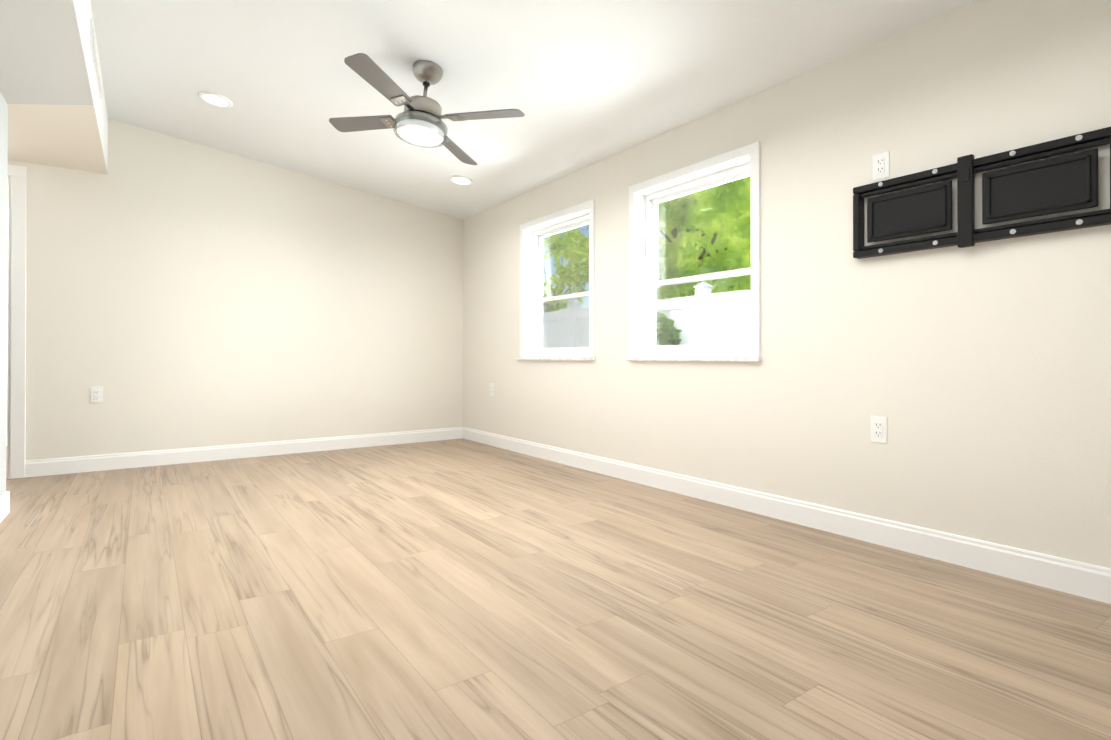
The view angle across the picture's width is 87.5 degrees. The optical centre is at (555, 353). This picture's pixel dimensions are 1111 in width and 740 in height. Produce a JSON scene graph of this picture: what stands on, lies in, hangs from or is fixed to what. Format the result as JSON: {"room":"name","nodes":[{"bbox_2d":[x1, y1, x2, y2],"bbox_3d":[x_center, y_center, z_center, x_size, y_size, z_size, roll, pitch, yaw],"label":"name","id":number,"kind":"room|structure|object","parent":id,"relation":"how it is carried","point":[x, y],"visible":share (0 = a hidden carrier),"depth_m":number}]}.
{"room":"living room","nodes":[
{"label":"living room","id":0,"kind":"room"},
{"bbox_2d":[0,92,7,496],"bbox_3d":[-1.249,-0.299,0.452,0.120,2.550,7.685,0,0,-35],"label":"wall","id":1,"kind":"structure","parent":0,"point":[3,223],"depth_m":3.53},
{"bbox_2d":[0,491,9,522],"bbox_3d":[-1.247,0.908,0.457,0.136,0.136,7.701,0,0,-35],"label":"baseboard","id":2,"kind":"structure","parent":1,"relation":"attached to","point":[4,504],"depth_m":3.52},
{"bbox_2d":[6,182,7,445],"bbox_3d":[-5.234,-0.349,5.579,2.720,2.700,2.260,0,0,-35],"label":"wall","id":3,"kind":"structure","parent":0,"point":[7,312],"depth_m":6.32},
{"bbox_2d":[0,0,107,173],"bbox_3d":[-2.118,-2.022,0.699,2.140,0.902,9.320,0,0,-35],"label":"ceiling","id":4,"kind":"structure","parent":0,"point":[57,113],"depth_m":3.40},
{"bbox_2d":[90,18,101,98],"bbox_3d":[-2.940,-1.868,3.714,0.014,0.160,0.850,0,0,-35],"label":"ceiling vent","id":5,"kind":"object","parent":4,"relation":"in","point":[93,45],"visible":0.98,"depth_m":3.60},
{"bbox_2d":[8,118,462,459],"bbox_3d":[-3.397,-0.675,5.413,5.520,3.350,0.140,0,0,-35],"label":"wall","id":6,"kind":"structure","parent":0,"point":[181,293],"depth_m":5.50},
{"bbox_2d":[7,164,26,478],"bbox_3d":[-4.749,-0.260,4.439,1.050,2.510,0.160,0,0,-35],"label":"door frame","id":7,"kind":"structure","parent":6,"relation":"attached to","point":[16,375],"depth_m":4.65},
{"bbox_2d":[90,387,102,402],"bbox_3d":[-3.917,0.349,4.948,0.084,0.138,0.009,0,0,-35],"label":"electrical outlet","id":8,"kind":"object","parent":6,"relation":"attached to","point":[96,394],"visible":1,"depth_m":4.94},
{"bbox_2d":[25,427,462,477],"bbox_3d":[-2.692,0.934,5.811,3.900,0.136,0.016,0,0,-35],"label":"baseboard","id":9,"kind":"structure","parent":6,"relation":"attached to","point":[59,466],"depth_m":5.48},
{"bbox_2d":[90,0,973,219],"bbox_3d":[0.222,-1.889,2.360,3.600,0.563,9.320,0,0,-35],"label":"ceiling","id":10,"kind":"structure","parent":0,"point":[580,84],"depth_m":3.72},
{"bbox_2d":[198,91,232,107],"bbox_3d":[-2.607,-1.948,4.448,0.232,0.012,0.232,9,-5,-35],"label":"recessed light","id":11,"kind":"object","parent":10,"relation":"in","point":[215,99],"visible":0.98,"depth_m":4.43},
{"bbox_2d":[329,53,524,164],"bbox_3d":[-0.840,-1.603,3.702,1.167,0.466,1.167,9,-5,-35],"label":"ceiling fan","id":12,"kind":"object","parent":10,"relation":"hanging from","point":[418,121],"visible":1,"depth_m":3.60},
{"bbox_2d":[449,175,472,184],"bbox_3d":[-0.920,-1.688,5.644,0.232,0.012,0.232,9,-5,-35],"label":"recessed light","id":13,"kind":"object","parent":10,"relation":"in","point":[459,180],"visible":0.96,"depth_m":5.62},
{"bbox_2d":[0,438,1110,739],"bbox_3d":[-1.304,1.047,2.648,5.740,0.120,11.580,0,0,-35],"label":"floor","id":14,"kind":"structure","parent":0,"point":[462,588],"depth_m":2.17},
{"bbox_2d":[463,0,1110,567],"bbox_3d":[1.583,-0.685,3.357,0.220,3.350,9.380,0,0,-35],"label":"wall","id":15,"kind":"structure","parent":0,"point":[977,376],"depth_m":3.01},
{"bbox_2d":[490,383,493,395],"bbox_3d":[-0.695,0.391,6.361,0.009,0.138,0.084,0,0,-35],"label":"outlet","id":16,"kind":"object","parent":15,"relation":"attached to","point":[491,389],"visible":1,"depth_m":6.36},
{"bbox_2d":[518,199,595,359],"bbox_3d":[0.051,-0.628,5.446,0.210,1.367,1.200,0,0,-35],"label":"window","id":17,"kind":"structure","parent":15,"relation":"in","point":[557,285],"depth_m":5.56},
{"bbox_2d":[627,141,761,361],"bbox_3d":[0.989,-0.635,4.125,0.210,1.367,1.200,0,0,-35],"label":"window","id":18,"kind":"structure","parent":15,"relation":"in","point":[663,202],"depth_m":4.34},
{"bbox_2d":[463,427,1110,603],"bbox_3d":[1.510,0.922,3.249,0.016,0.136,9.060,0,0,-35],"label":"baseboard","id":19,"kind":"structure","parent":15,"relation":"attached to","point":[1085,580],"depth_m":3.07},
{"bbox_2d":[871,416,886,443],"bbox_3d":[1.681,0.394,3.016,0.009,0.138,0.084,0,0,-35],"label":"electrical outlet","id":20,"kind":"object","parent":15,"relation":"attached to","point":[878,429],"visible":1,"depth_m":3.01},
{"bbox_2d":[873,151,888,180],"bbox_3d":[1.689,-0.977,3.011,0.009,0.138,0.084,0,0,-35],"label":"outlet","id":21,"kind":"object","parent":15,"relation":"attached to","point":[880,165],"visible":1,"depth_m":3.01},
{"bbox_2d":[853,126,1110,258],"bbox_3d":[1.894,-0.698,2.664,0.076,0.415,1.040,0,0,-35],"label":"tv wall mount","id":22,"kind":"object","parent":15,"relation":"attached to","point":[1062,183],"visible":0.98,"depth_m":2.58},
{"label":"outside","id":23,"kind":"structure","parent":0,"visible":0},
{"bbox_3d":[20.169,1.303,26.398,56.780,0.100,80.000,0,0,-35],"label":"ground","id":24,"kind":"structure","parent":23,"visible":0},
{"bbox_2d":[669,319,681,344],"bbox_3d":[0.794,0.328,7.050,0.512,1.701,2.154,0,0,-35],"label":"bush","id":25,"kind":"object","parent":24,"relation":"on","point":[677,331],"depth_m":6.37},
{"bbox_2d":[670,282,750,344],"bbox_3d":[0.269,0.180,8.467,0.150,1.970,19.350,0,0,-35],"label":"fence","id":26,"kind":"object","parent":24,"relation":"on","point":[743,337],"depth_m":6.37},
{"bbox_2d":[672,176,750,297],"bbox_3d":[2.781,-2.452,12.054,4.489,7.269,6.406,0,0,-35],"label":"tree","id":27,"kind":"object","parent":24,"relation":"on","point":[742,207],"depth_m":11.10}
]}

